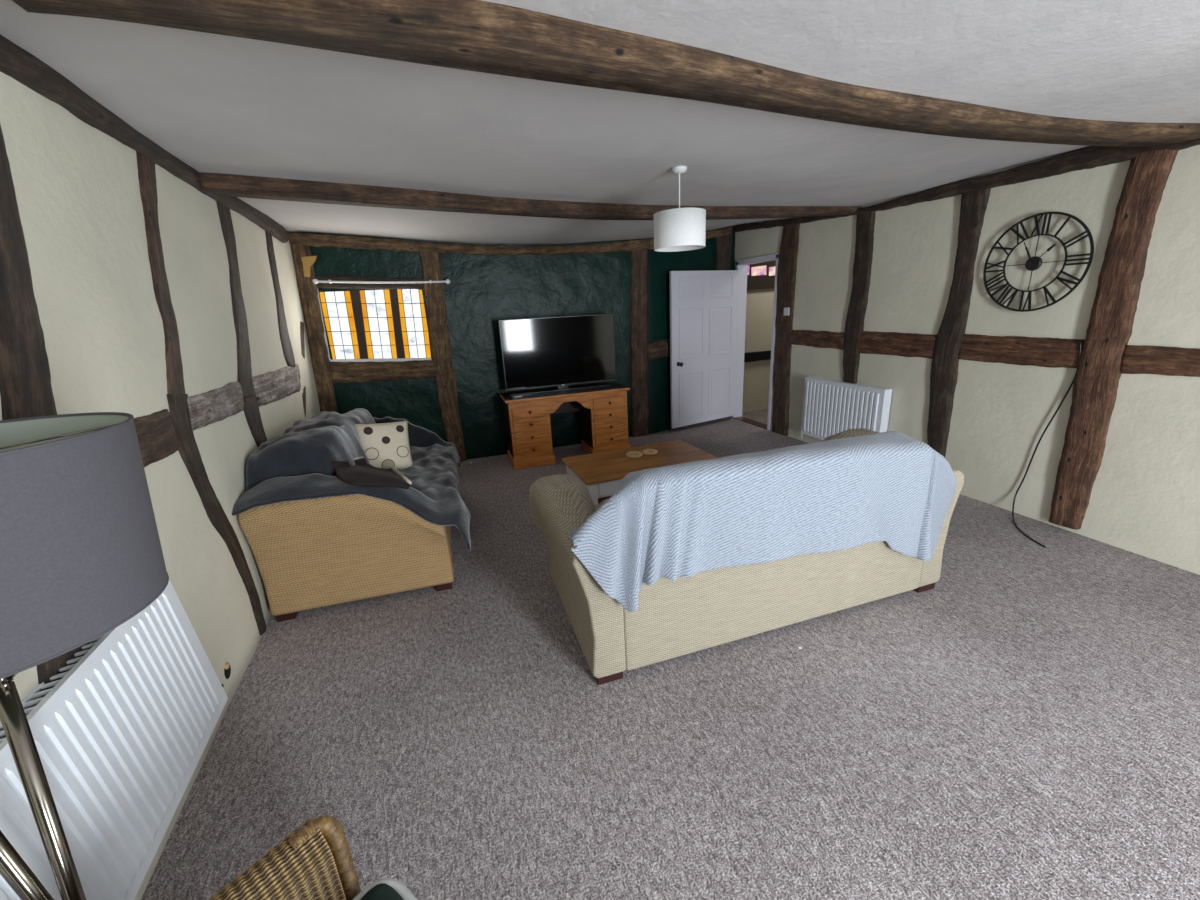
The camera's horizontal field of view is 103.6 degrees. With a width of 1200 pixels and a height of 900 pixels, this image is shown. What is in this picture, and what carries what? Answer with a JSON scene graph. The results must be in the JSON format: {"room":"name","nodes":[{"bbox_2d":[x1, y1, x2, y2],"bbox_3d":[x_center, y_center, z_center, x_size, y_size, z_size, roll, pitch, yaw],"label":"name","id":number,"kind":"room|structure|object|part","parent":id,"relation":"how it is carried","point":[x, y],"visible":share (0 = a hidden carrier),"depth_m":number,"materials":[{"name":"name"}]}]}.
{"room":"living room","nodes":[
{"label":"living room","id":0,"kind":"room"},
{"bbox_2d":[0,72,319,899],"bbox_3d":[-1.412,0.023,1.131,0.130,2.601,8.162,-9,18,-20],"label":"wall","id":1,"kind":"structure","parent":0,"point":[77,190],"depth_m":1.82,"materials":[{"name":"beige paint"}]},
{"bbox_2d":[0,124,95,696],"bbox_3d":[-1.455,0.019,1.198,0.069,1.990,0.626,-7,17,-14],"label":"trim","id":2,"kind":"structure","parent":1,"relation":"attached to","point":[25,376],"depth_m":1.20,"materials":[{"name":"brown wood"}]},
{"bbox_2d":[0,580,227,899],"bbox_3d":[-1.234,0.848,1.102,0.125,0.553,1.411,-9,18,-20],"label":"radiator","id":3,"kind":"object","parent":1,"relation":"attached to","point":[121,737],"visible":0.78,"depth_m":1.22,"materials":[{"name":"white metal"}]},
{"bbox_3d":[-1.252,0.865,1.065,0.012,0.545,1.350,-14,19,-18],"label":"panel","id":4,"kind":"part","parent":3,"relation":"part of","materials":[{"name":"white metal"}]},
{"bbox_2d":[0,624,121,754],"bbox_3d":[-1.258,0.602,0.989,0.076,0.010,1.342,-14,19,-18],"label":"grille","id":5,"kind":"object","parent":3,"relation":"attached to","point":[35,714],"depth_m":1.13,"materials":[{"name":"white metal"}]},
{"bbox_2d":[0,34,289,242],"bbox_3d":[-2.116,-1.432,2.529,0.081,0.157,3.653,-9,18,-19],"label":"trim","id":6,"kind":"structure","parent":1,"relation":"attached to","point":[16,62],"depth_m":1.61,"materials":[{"name":"brown wood"}]},
{"bbox_2d":[134,409,178,466],"bbox_3d":[-1.596,-0.002,1.585,0.056,0.182,0.649,-9,18,-20],"label":"trim","id":7,"kind":"structure","parent":1,"relation":"attached to","point":[157,437],"depth_m":1.74,"materials":[{"name":"brown wood"}]},
{"bbox_2d":[136,151,185,399],"bbox_3d":[-1.833,-0.722,1.955,0.058,1.021,0.483,-8,17,-15],"label":"trim","id":8,"kind":"structure","parent":1,"relation":"attached to","point":[146,172],"depth_m":1.93,"materials":[{"name":"brown wood"}]},
{"bbox_2d":[187,381,243,430],"bbox_3d":[-1.901,-0.220,2.331,0.053,0.172,0.703,-9,18,-20],"label":"trim","id":9,"kind":"structure","parent":1,"relation":"attached to","point":[212,406],"depth_m":2.28,"materials":[{"name":"grey wood"}]},
{"bbox_2d":[166,394,266,635],"bbox_3d":[-1.781,0.384,2.222,0.068,1.354,0.418,-11,19,-26],"label":"trim","id":10,"kind":"structure","parent":1,"relation":"attached to","point":[188,449],"depth_m":2.09,"materials":[{"name":"brown wood"}]},
{"bbox_2d":[224,662,230,678],"bbox_3d":[-1.641,0.974,2.085,0.012,0.074,0.072,-8,18,-17],"label":"electrical socket","id":11,"kind":"object","parent":1,"relation":"attached to","point":[227,669],"visible":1,"depth_m":2.08,"materials":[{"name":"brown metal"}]},
{"bbox_2d":[216,202,254,398],"bbox_3d":[-2.141,-0.874,2.736,0.073,1.122,0.622,-8,18,-17],"label":"trim","id":12,"kind":"structure","parent":1,"relation":"attached to","point":[244,370],"depth_m":2.76,"materials":[{"name":"brown wood"}]},
{"bbox_2d":[244,389,266,446],"bbox_3d":[-2.120,-0.029,2.981,0.065,0.794,0.540,-9,18,-20],"label":"trim","id":13,"kind":"structure","parent":1,"relation":"attached to","point":[251,408],"depth_m":2.81,"materials":[{"name":"brown wood"}]},
{"bbox_2d":[252,363,300,406],"bbox_3d":[-2.355,-0.481,3.469,0.056,0.250,1.284,-9,18,-20],"label":"trim","id":14,"kind":"structure","parent":1,"relation":"attached to","point":[272,386],"depth_m":3.31,"materials":[{"name":"grey wood"}]},
{"bbox_2d":[265,231,295,366],"bbox_3d":[-2.534,-1.183,3.699,0.085,1.080,0.357,-8,18,-17],"label":"trim","id":15,"kind":"structure","parent":1,"relation":"attached to","point":[283,330],"depth_m":3.67,"materials":[{"name":"brown wood"}]},
{"bbox_2d":[300,321,305,416],"bbox_3d":[-2.641,-0.629,4.169,0.045,0.979,1.012,-8,18,-17],"label":"trim","id":16,"kind":"structure","parent":1,"relation":"attached to","point":[301,323],"depth_m":4.29,"materials":[{"name":"brown wood"}]},
{"bbox_2d":[350,289,430,354],"bbox_3d":[-2.256,-1.250,4.811,1.500,1.200,0.020,-8,18,-17],"label":"window frame","id":17,"kind":"structure","parent":0,"point":[389,289],"depth_m":4.75,"materials":[{"name":"brown wood"}]},
{"bbox_2d":[296,226,734,459],"bbox_3d":[-0.501,-1.314,5.370,5.361,2.620,0.256,-10,18,-21],"label":"wall","id":18,"kind":"structure","parent":0,"point":[482,290],"depth_m":5.15,"materials":[{"name":"green paint"}]},
{"bbox_2d":[301,256,316,276],"bbox_3d":[-2.682,-1.700,4.375,0.136,0.183,0.020,-8,18,-17],"label":"scrap","id":19,"kind":"object","parent":18,"relation":"attached to","point":[308,261],"visible":1,"depth_m":4.36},
{"bbox_2d":[290,244,337,412],"bbox_3d":[-2.737,-0.878,4.629,0.228,2.272,0.069,-8,18,-17],"label":"trim","id":20,"kind":"structure","parent":18,"relation":"attached to","point":[308,290],"depth_m":4.53,"materials":[{"name":"dark brown oak"}]},
{"bbox_2d":[315,275,423,289],"bbox_3d":[-2.253,-1.627,4.600,1.074,0.169,0.045,-8,18,-17],"label":"trim","id":21,"kind":"structure","parent":18,"relation":"attached to","point":[372,286],"depth_m":4.58,"materials":[{"name":"brown wood"}]},
{"bbox_2d":[317,288,431,361],"bbox_3d":[-2.220,-1.249,4.741,1.141,0.809,0.050,-8,18,-17],"label":"window","id":22,"kind":"structure","parent":18,"relation":"in","point":[374,335],"depth_m":4.74,"materials":[{"name":"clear glass"}]},
{"bbox_3d":[-2.667,-1.227,4.612,0.073,0.677,0.001,-8,18,-17],"label":"amber pane","id":23,"kind":"part","parent":22,"relation":"part of","materials":[{"name":"glass"}]},
{"bbox_3d":[-2.562,-1.236,4.646,0.194,0.686,0.001,-8,18,-17],"label":"pane","id":24,"kind":"part","parent":22,"relation":"part of","materials":[{"name":"glass"}]},
{"bbox_3d":[-2.457,-1.247,4.680,0.071,0.683,0.001,-8,18,-17],"label":"amber pane","id":25,"kind":"part","parent":22,"relation":"part of","materials":[{"name":"glass"}]},
{"bbox_3d":[-2.386,-1.248,4.689,0.114,0.739,0.040,-8,18,-17],"label":"frame","id":26,"kind":"part","parent":22,"relation":"part of","materials":[{"name":"brown wood"}]},
{"bbox_3d":[-2.338,-1.253,4.721,0.080,0.678,0.001,-8,18,-17],"label":"amber pane","id":27,"kind":"part","parent":22,"relation":"part of","materials":[{"name":"orange glass"}]},
{"bbox_3d":[-2.231,-1.263,4.755,0.206,0.687,0.001,-8,18,-17],"label":"pane","id":28,"kind":"part","parent":22,"relation":"part of","materials":[{"name":"glass"}]},
{"bbox_3d":[-2.224,-0.921,4.832,0.955,0.093,0.050,-8,18,-17],"label":"sill","id":29,"kind":"part","parent":22,"relation":"part of","materials":[{"name":"white paint"}]},
{"bbox_3d":[-2.124,-1.274,4.790,0.083,0.684,0.001,-8,18,-17],"label":"amber pane","id":30,"kind":"part","parent":22,"relation":"part of","materials":[{"name":"glass"}]},
{"bbox_3d":[-2.061,-1.276,4.795,0.112,0.756,0.040,-8,18,-17],"label":"frame","id":31,"kind":"part","parent":22,"relation":"part of","materials":[{"name":"brown wood"}]},
{"bbox_3d":[-2.010,-1.282,4.828,0.072,0.693,0.001,-8,18,-17],"label":"amber pane","id":32,"kind":"part","parent":22,"relation":"part of","materials":[{"name":"glass"}]},
{"bbox_3d":[-1.911,-1.293,4.859,0.188,0.697,0.001,-8,18,-17],"label":"pane","id":33,"kind":"part","parent":22,"relation":"part of","materials":[{"name":"glass"}]},
{"bbox_3d":[-1.813,-1.304,4.891,0.074,0.693,0.001,-8,18,-17],"label":"amber pane","id":34,"kind":"part","parent":22,"relation":"part of","materials":[{"name":"orange glass"}]},
{"bbox_3d":[-1.741,-1.304,4.899,0.126,0.774,0.040,-8,18,-17],"label":"frame","id":35,"kind":"part","parent":22,"relation":"part of","materials":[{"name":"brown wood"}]},
{"bbox_2d":[313,279,449,283],"bbox_3d":[-2.092,-1.634,4.580,1.226,0.088,0.080,-8,18,-17],"label":"pole","id":36,"kind":"object","parent":18,"relation":"attached to","point":[315,281],"visible":1,"depth_m":4.54,"materials":[{"name":"white metal"}]},
{"bbox_2d":[329,360,436,382],"bbox_3d":[-2.199,-0.824,4.835,1.006,0.240,0.065,-8,18,-17],"label":"trim","id":37,"kind":"structure","parent":18,"relation":"attached to","point":[341,372],"depth_m":4.80,"materials":[{"name":"brown wood"}]},
{"bbox_2d":[419,251,466,461],"bbox_3d":[-1.657,-0.918,5.000,0.236,2.223,0.063,-8,18,-17],"label":"trim","id":38,"kind":"structure","parent":18,"relation":"attached to","point":[440,346],"depth_m":4.93,"materials":[{"name":"brown wood"}]},
{"bbox_2d":[289,227,732,255],"bbox_3d":[-0.552,-2.255,5.051,4.857,0.322,0.267,-9,18,-20],"label":"trim","id":39,"kind":"structure","parent":18,"relation":"attached to","point":[315,240],"depth_m":4.76,"materials":[{"name":"brown wood"}]},
{"bbox_2d":[630,248,648,436],"bbox_3d":[0.471,-1.222,5.664,0.262,2.240,0.060,-8,18,-17],"label":"trim","id":40,"kind":"structure","parent":18,"relation":"attached to","point":[638,258],"depth_m":5.62,"materials":[{"name":"brown wood"}]},
{"bbox_2d":[647,339,669,360],"bbox_3d":[0.858,-1.268,5.858,0.664,0.253,0.058,-12,19,-28],"label":"trim","id":41,"kind":"structure","parent":18,"relation":"attached to","point":[661,348],"depth_m":5.76,"materials":[{"name":"brown wood"}]},
{"bbox_2d":[670,270,738,428],"bbox_3d":[1.357,-1.272,5.983,1.099,1.885,0.108,-12,19,-29],"label":"door","id":42,"kind":"structure","parent":18,"relation":"in","point":[703,304],"depth_m":5.96,"materials":[{"name":"white wood"}]},
{"bbox_3d":[1.168,-0.706,6.036,0.390,0.580,0.009,-12,19,-29],"label":"panel","id":43,"kind":"part","parent":42,"relation":"part of","materials":[{"name":"white wood"}]},
{"bbox_3d":[1.101,-1.949,5.661,0.390,0.260,0.009,-12,19,-29],"label":"panel","id":44,"kind":"part","parent":42,"relation":"part of","materials":[{"name":"white wood"}]},
{"bbox_3d":[1.128,-1.442,5.814,0.390,0.600,0.009,-12,19,-29],"label":"panel","id":45,"kind":"part","parent":42,"relation":"part of","materials":[{"name":"white wood"}]},
{"bbox_3d":[1.587,-0.798,6.269,0.390,0.580,0.009,-12,19,-29],"label":"panel","id":46,"kind":"part","parent":42,"relation":"part of","materials":[{"name":"white wood"}]},
{"bbox_3d":[1.548,-1.535,6.048,0.390,0.600,0.009,-12,19,-29],"label":"panel","id":47,"kind":"part","parent":42,"relation":"part of","materials":[{"name":"white wood"}]},
{"bbox_3d":[1.520,-2.042,5.895,0.390,0.260,0.009,-12,19,-29],"label":"panel","id":48,"kind":"part","parent":42,"relation":"part of","materials":[{"name":"white wood"}]},
{"bbox_2d":[716,229,732,269],"bbox_3d":[1.594,-1.612,6.216,0.324,2.383,0.065,-13,19,-29],"label":"trim","id":49,"kind":"structure","parent":18,"relation":"attached to","point":[723,243],"depth_m":5.93,"materials":[{"name":"brown wood"}]},
{"bbox_2d":[0,0,1199,243],"bbox_3d":[0.741,-1.348,1.576,5.300,0.234,8.494,-8,18,-17],"label":"ceiling","id":50,"kind":"structure","parent":0,"point":[224,104],"depth_m":1.80,"materials":[{"name":"white paint"}]},
{"bbox_2d":[198,172,861,219],"bbox_3d":[0.230,-1.902,3.518,5.194,0.264,0.509,-10,18,-21],"label":"ceiling beam","id":51,"kind":"structure","parent":50,"relation":"attached to","point":[233,185],"depth_m":3.07,"materials":[{"name":"brown wood"}]},
{"bbox_2d":[12,0,1199,146],"bbox_3d":[0.950,-1.376,1.690,4.674,0.291,0.391,-9,18,-19],"label":"ceiling beam","id":52,"kind":"structure","parent":50,"relation":"attached to","point":[470,35],"depth_m":1.26,"materials":[{"name":"brown wood"}]},
{"bbox_2d":[654,165,705,251],"bbox_3d":[0.470,-1.426,2.790,0.306,0.436,0.306,-8,18,-17],"label":"pendant light","id":53,"kind":"object","parent":50,"relation":"hanging from","point":[677,229],"visible":1,"depth_m":2.71,"materials":[{"name":"white fabric"}]},
{"bbox_3d":[0.467,-1.478,2.774,0.008,0.270,0.008,-8,18,-17],"label":"cord","id":54,"kind":"part","parent":53,"relation":"part of","materials":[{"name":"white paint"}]},
{"bbox_3d":[0.476,-1.311,2.825,0.306,0.196,0.306,-8,18,-17],"label":"lamp shade","id":55,"kind":"part","parent":53,"relation":"part of","materials":[{"name":"white fabric"}]},
{"bbox_2d":[141,409,1199,899],"bbox_3d":[1.842,0.817,2.633,8.000,0.120,8.800,-8,18,-17],"label":"floor","id":56,"kind":"structure","parent":0,"point":[1024,724],"depth_m":1.77,"materials":[{"name":"carpet"}]},
{"bbox_2d":[0,412,168,899],"bbox_3d":[-0.866,0.711,0.759,0.440,1.443,0.604,-8,18,-17],"label":"floor lamp","id":57,"kind":"object","parent":56,"relation":"on","point":[81,554],"visible":1,"depth_m":0.68,"materials":[{"name":"chrome"},{"name":"grey fabric"}]},
{"bbox_3d":[-0.972,0.908,0.869,0.025,0.990,0.097,-4,17,-3],"label":"leg","id":58,"kind":"part","parent":57,"relation":"part of","materials":[{"name":"silver metal"}]},
{"bbox_3d":[-0.950,0.879,0.869,0.104,1.045,0.060,-8,18,-17],"label":"leg","id":59,"kind":"part","parent":57,"relation":"part of","materials":[{"name":"silver metal"}]},
{"bbox_3d":[-0.907,0.130,0.696,0.390,0.286,0.390,-8,18,-17],"label":"lamp shade","id":60,"kind":"part","parent":57,"relation":"part of","materials":[{"name":"grey fabric"}]},
{"bbox_2d":[210,815,416,899],"bbox_3d":[-0.496,1.078,0.723,0.604,0.723,0.617,9,21,35],"label":"wicker armchair","id":61,"kind":"object","parent":56,"relation":"on","point":[304,865],"visible":1,"depth_m":0.93,"materials":[{"name":"brown wicker"}]},
{"bbox_3d":[-0.708,0.984,0.829,0.112,0.344,0.470,9,21,35],"label":"armrest","id":62,"kind":"part","parent":61,"relation":"part of","materials":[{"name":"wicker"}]},
{"bbox_2d":[360,883,402,899],"bbox_3d":[-0.462,1.067,0.758,0.400,0.120,0.490,9,21,35],"label":"seat cushion","id":63,"kind":"object","parent":61,"relation":"on","point":[375,891],"depth_m":1.00,"materials":[{"name":"green fabric"}]},
{"bbox_2d":[238,494,453,621],"bbox_3d":[-1.585,0.282,3.373,0.966,0.830,1.800,-8,17,-14],"label":"sofa","id":64,"kind":"object","parent":56,"relation":"on","point":[309,554],"visible":0.43,"depth_m":2.59,"materials":[{"name":"beige fabric"}]},
{"bbox_2d":[231,408,470,550],"bbox_3d":[-1.508,0.090,3.237,1.120,0.688,1.717,-8,17,-14],"label":"throw blanket","id":65,"kind":"object","parent":64,"relation":"on","point":[294,465],"visible":0.78,"depth_m":2.67,"materials":[{"name":"grey fabric"}]},
{"bbox_2d":[331,456,411,488],"bbox_3d":[-1.472,0.116,3.002,0.394,0.308,1.144,-12,19,-28],"label":"cushion","id":66,"kind":"object","parent":65,"relation":"on","point":[363,473],"visible":0.9,"depth_m":2.62,"materials":[{"name":"black fabric"}]},
{"bbox_2d":[354,420,412,468],"bbox_3d":[-1.562,-0.021,3.413,0.407,0.380,0.215,-14,20,-32],"label":"cushion","id":67,"kind":"object","parent":65,"relation":"on","point":[385,445],"visible":0.82,"depth_m":3.37,"materials":[{"name":"beige fabric"}]},
{"bbox_3d":[-1.480,0.503,3.467,0.720,0.258,1.400,-8,17,-14],"label":"seat","id":68,"kind":"part","parent":64,"relation":"part of","materials":[{"name":"beige fabric"}]},
{"bbox_2d":[500,382,630,469],"bbox_3d":[-0.362,-0.289,5.209,1.340,0.738,0.478,-8,17,-16],"label":"desk","id":69,"kind":"object","parent":56,"relation":"on","point":[604,415],"visible":0.99,"depth_m":5.01,"materials":[{"name":"brown wood"}]},
{"bbox_3d":[-0.978,-0.234,5.037,0.006,0.615,0.400,-8,17,-16],"label":"panel","id":70,"kind":"part","parent":69,"relation":"part of","materials":[{"name":"brown wood"}]},
{"bbox_2d":[510,392,532,397],"bbox_3d":[-0.814,-0.566,4.884,0.220,0.025,0.103,-9,18,-19],"label":"media box","id":71,"kind":"object","parent":69,"relation":"on","point":[529,393],"visible":1,"depth_m":4.85,"materials":[{"name":"black plastic"}]},
{"bbox_3d":[-0.720,-0.390,4.834,0.359,0.114,0.018,-8,17,-16],"label":"drawer","id":72,"kind":"part","parent":69,"relation":"part of","materials":[{"name":"brown wood"}]},
{"bbox_3d":[-0.714,-0.267,4.871,0.359,0.116,0.018,-8,17,-16],"label":"drawer","id":73,"kind":"part","parent":69,"relation":"part of","materials":[{"name":"brown wood"}]},
{"bbox_3d":[-0.707,-0.139,4.910,0.359,0.124,0.018,-8,17,-16],"label":"drawer","id":74,"kind":"part","parent":69,"relation":"part of","materials":[{"name":"brown wood"}]},
{"bbox_3d":[-0.700,-0.005,4.950,0.359,0.128,0.018,-8,17,-16],"label":"drawer","id":75,"kind":"part","parent":69,"relation":"part of","materials":[{"name":"brown wood"}]},
{"bbox_2d":[498,313,616,393],"bbox_3d":[-0.418,-1.037,5.078,1.250,0.773,0.160,-8,17,-16],"label":"television","id":76,"kind":"object","parent":69,"relation":"on","point":[561,352],"visible":0.98,"depth_m":5.08,"materials":[{"name":"black plastic"}]},
{"bbox_3d":[-0.157,-0.352,5.282,0.006,0.615,0.400,-8,17,-16],"label":"panel","id":77,"kind":"part","parent":69,"relation":"part of","materials":[{"name":"brown wood"}]},
{"bbox_3d":[0.101,-0.508,5.079,0.359,0.114,0.018,-8,17,-16],"label":"drawer","id":78,"kind":"part","parent":69,"relation":"part of","materials":[{"name":"brown wood"}]},
{"bbox_3d":[0.107,-0.385,5.116,0.359,0.116,0.018,-8,17,-16],"label":"drawer","id":79,"kind":"part","parent":69,"relation":"part of","materials":[{"name":"brown wood"}]},
{"bbox_3d":[0.114,-0.257,5.155,0.359,0.124,0.018,-8,17,-16],"label":"drawer","id":80,"kind":"part","parent":69,"relation":"part of","materials":[{"name":"brown wood"}]},
{"bbox_3d":[0.122,-0.123,5.195,0.359,0.128,0.018,-8,17,-16],"label":"drawer","id":81,"kind":"part","parent":69,"relation":"part of","materials":[{"name":"brown wood"}]},
{"bbox_2d":[562,440,716,504],"bbox_3d":[0.310,0.279,3.704,1.059,0.450,0.600,-9,18,-18],"label":"coffee table","id":82,"kind":"object","parent":56,"relation":"on","point":[600,473],"visible":0.36,"depth_m":3.55,"materials":[{"name":"brown wood"}]},
{"bbox_3d":[-0.048,0.424,3.332,0.060,0.424,0.060,-9,18,-18],"label":"leg","id":83,"kind":"part","parent":82,"relation":"part of","materials":[{"name":"white paint"}]},
{"bbox_2d":[598,496,610,503],"bbox_3d":[0.310,0.279,3.704,0.999,0.020,0.540,-9,18,-18],"label":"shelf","id":84,"kind":"object","parent":82,"relation":"attached to","point":[600,500],"depth_m":3.45,"materials":[{"name":"brown wood"}]},
{"bbox_3d":[0.190,0.247,3.348,0.419,0.104,0.012,-9,18,-18],"label":"drawer","id":85,"kind":"part","parent":82,"relation":"part of","materials":[{"name":"white paint"}]},
{"bbox_2d":[626,451,642,458],"bbox_3d":[0.270,0.037,3.689,0.134,0.032,0.135,-8,18,-17],"label":"coaster","id":86,"kind":"object","parent":82,"relation":"on","point":[632,454],"visible":1,"depth_m":3.66,"materials":[{"name":"brown wood"}]},
{"bbox_2d":[642,449,657,455],"bbox_3d":[0.396,0.018,3.731,0.124,0.032,0.125,-8,18,-17],"label":"coaster","id":87,"kind":"object","parent":82,"relation":"on","point":[648,452],"visible":0.99,"depth_m":3.70,"materials":[{"name":"brown wood"}]},
{"bbox_2d":[529,428,963,684],"bbox_3d":[0.758,0.364,2.614,2.170,0.870,0.926,-8,17,-16],"label":"sofa","id":88,"kind":"object","parent":56,"relation":"on","point":[714,607],"visible":0.59,"depth_m":2.18,"materials":[{"name":"beige fabric"}]},
{"bbox_3d":[-0.132,0.520,2.362,0.296,0.723,0.923,-8,17,-16],"label":"armrest","id":89,"kind":"part","parent":88,"relation":"part of","materials":[{"name":"beige fabric"}]},
{"bbox_2d":[594,503,600,509],"bbox_3d":[0.193,0.462,2.580,0.552,0.160,0.680,-8,17,-16],"label":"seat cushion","id":90,"kind":"object","parent":88,"relation":"on","point":[597,506],"depth_m":2.77,"materials":[{"name":"beige fabric"}]},
{"bbox_2d":[568,431,956,611],"bbox_3d":[0.762,0.285,2.321,1.997,0.693,0.614,-8,17,-16],"label":"throw blanket","id":91,"kind":"object","parent":88,"relation":"on","point":[686,520],"visible":1,"depth_m":2.04,"materials":[{"name":"blue fabric"}]},
{"bbox_3d":[0.860,0.431,2.299,1.690,0.828,0.253,-8,17,-16],"label":"backrest","id":92,"kind":"part","parent":88,"relation":"part of","materials":[{"name":"beige fabric"}]},
{"bbox_3d":[1.649,0.266,2.887,0.296,0.723,0.923,-8,17,-16],"label":"armrest","id":93,"kind":"part","parent":88,"relation":"part of","materials":[{"name":"fabric"}]},
{"bbox_2d":[742,288,773,411],"bbox_3d":[2.910,-1.946,6.890,2.515,2.600,0.100,-8,18,-17],"label":"wall","id":94,"kind":"structure","parent":0,"point":[759,302],"depth_m":6.73,"materials":[{"name":"beige paint"}]},
{"bbox_2d":[744,350,770,362],"bbox_3d":[2.249,-1.339,6.752,0.682,0.133,0.060,-8,18,-17],"label":"trim","id":95,"kind":"structure","parent":94,"relation":"attached to","point":[761,355],"depth_m":6.72,"materials":[{"name":"black wood"}]},
{"bbox_2d":[747,277,774,289],"bbox_3d":[2.151,-2.273,6.454,0.653,0.160,0.060,-8,18,-17],"label":"trim","id":96,"kind":"structure","parent":94,"relation":"attached to","point":[757,283],"depth_m":6.44,"materials":[{"name":"brown wood"}]},
{"bbox_2d":[747,260,775,278],"bbox_3d":[2.158,-2.449,6.412,0.800,0.261,0.030,-8,18,-17],"label":"window","id":97,"kind":"structure","parent":94,"relation":"in","point":[764,269],"depth_m":6.42,"materials":[{"name":"pink glass"}]},
{"bbox_3d":[2.156,-2.437,6.410,0.238,0.128,0.020,-8,18,-17],"label":"pane","id":98,"kind":"part","parent":97,"relation":"part of","materials":[{"name":"pink glass"}]},
{"bbox_3d":[2.407,-2.467,6.489,0.204,0.131,0.020,-8,18,-17],"label":"pane","id":99,"kind":"part","parent":97,"relation":"part of","materials":[{"name":"pink glass"}]},
{"bbox_2d":[730,145,1199,574],"bbox_3d":[3.080,-0.677,2.652,0.010,2.600,8.410,-8,18,-17],"label":"wall","id":100,"kind":"structure","parent":0,"point":[1144,500],"depth_m":3.20,"materials":[{"name":"beige paint"}]},
{"bbox_2d":[734,416,766,428],"bbox_3d":[2.049,-0.366,6.299,0.140,0.008,0.736,-8,18,-17],"label":"trim","id":101,"kind":"structure","parent":100,"relation":"attached to","point":[759,424],"depth_m":6.30,"materials":[{"name":"brown wood"}]},
{"bbox_2d":[731,253,778,429],"bbox_3d":[2.002,-1.350,6.004,0.148,2.065,0.830,-8,18,-17],"label":"trim","id":102,"kind":"structure","parent":100,"relation":"attached to","point":[741,265],"depth_m":6.13,"materials":[{"name":"white wood"}]},
{"bbox_2d":[772,224,799,435],"bbox_3d":[2.116,-1.312,5.423,0.047,2.383,0.326,-8,18,-17],"label":"trim","id":103,"kind":"structure","parent":100,"relation":"attached to","point":[787,263],"depth_m":5.38,"materials":[{"name":"brown wood"}]},
{"bbox_2d":[783,307,789,315],"bbox_3d":[2.090,-1.553,5.293,0.018,0.086,0.086,-8,18,-17],"label":"light switch","id":104,"kind":"object","parent":103,"relation":"attached to","point":[786,310],"visible":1,"depth_m":5.28,"materials":[{"name":"white plastic"}]},
{"bbox_2d":[789,330,843,349],"bbox_3d":[2.276,-1.173,4.988,0.038,0.175,0.792,-8,18,-17],"label":"trim","id":105,"kind":"structure","parent":100,"relation":"attached to","point":[819,339],"depth_m":4.93,"materials":[{"name":"brown wood"}]},
{"bbox_2d":[800,376,892,439],"bbox_3d":[2.414,-0.339,4.771,0.113,0.699,1.048,-8,18,-17],"label":"radiator","id":106,"kind":"object","parent":100,"relation":"attached to","point":[831,407],"visible":0.82,"depth_m":4.66,"materials":[{"name":"white metal"}]},
{"bbox_2d":[805,376,890,389],"bbox_3d":[2.412,-0.661,4.646,0.101,0.010,0.978,-8,18,-17],"label":"grille","id":107,"kind":"object","parent":106,"relation":"attached to","point":[814,379],"depth_m":4.63,"materials":[{"name":"white metal"}]},
{"bbox_3d":[2.585,-0.246,4.285,0.099,0.614,0.004,-8,18,-17],"label":"panel","id":108,"kind":"part","parent":106,"relation":"part of","materials":[{"name":"white metal"}]},
{"bbox_2d":[843,211,875,383],"bbox_3d":[2.435,-1.057,4.517,0.045,2.273,0.239,-8,18,-17],"label":"trim","id":109,"kind":"structure","parent":100,"relation":"attached to","point":[865,222],"depth_m":4.38,"materials":[{"name":"brown wood"}]},
{"bbox_2d":[858,331,936,358],"bbox_3d":[2.578,-0.928,4.133,0.036,0.204,0.774,-8,18,-17],"label":"trim","id":110,"kind":"structure","parent":100,"relation":"attached to","point":[885,343],"depth_m":4.09,"materials":[{"name":"brown wood"}]},
{"bbox_2d":[927,188,990,456],"bbox_3d":[2.729,-0.767,3.695,0.051,2.283,0.238,-8,18,-17],"label":"trim","id":111,"kind":"structure","parent":100,"relation":"attached to","point":[945,359],"depth_m":3.61,"materials":[{"name":"brown wood"}]},
{"bbox_2d":[733,138,1199,231],"bbox_3d":[2.413,-2.150,4.034,0.066,0.286,4.350,-8,18,-17],"label":"trim","id":112,"kind":"structure","parent":100,"relation":"attached to","point":[1091,157],"depth_m":3.08,"materials":[{"name":"brown wood"}]},
{"bbox_2d":[958,334,1084,367],"bbox_3d":[2.877,-0.693,3.277,0.038,0.196,0.752,-8,18,-17],"label":"trim","id":113,"kind":"structure","parent":100,"relation":"attached to","point":[1016,350],"depth_m":3.22,"materials":[{"name":"brown wood"}]},
{"bbox_2d":[983,212,1093,311],"bbox_3d":[2.831,-1.219,3.084,0.024,0.606,0.606,-8,18,-17],"label":"wall clock","id":114,"kind":"object","parent":100,"relation":"attached to","point":[1033,263],"visible":1,"depth_m":3.06,"materials":[{"name":"black metal"}]},
{"bbox_2d":[1012,340,1081,547],"bbox_3d":[2.863,-0.054,2.995,0.158,1.232,0.540,8,20,32],"label":"power cable","id":115,"kind":"object","parent":100,"relation":"attached to","point":[1080,344],"visible":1,"depth_m":3.15,"materials":[{"name":"black plastic"}]},
{"bbox_2d":[1049,149,1178,529],"bbox_3d":[3.022,-0.565,2.829,0.061,2.228,0.214,-8,18,-17],"label":"wooden post","id":116,"kind":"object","parent":100,"relation":"attached to","point":[1109,330],"depth_m":2.79,"materials":[{"name":"brown wood"}]},
{"bbox_2d":[1120,345,1199,376],"bbox_3d":[3.162,-0.451,2.474,0.037,0.167,0.642,-8,18,-17],"label":"trim","id":117,"kind":"structure","parent":100,"relation":"attached to","point":[1160,360],"depth_m":2.61,"materials":[{"name":"brown wood"}]}
]}

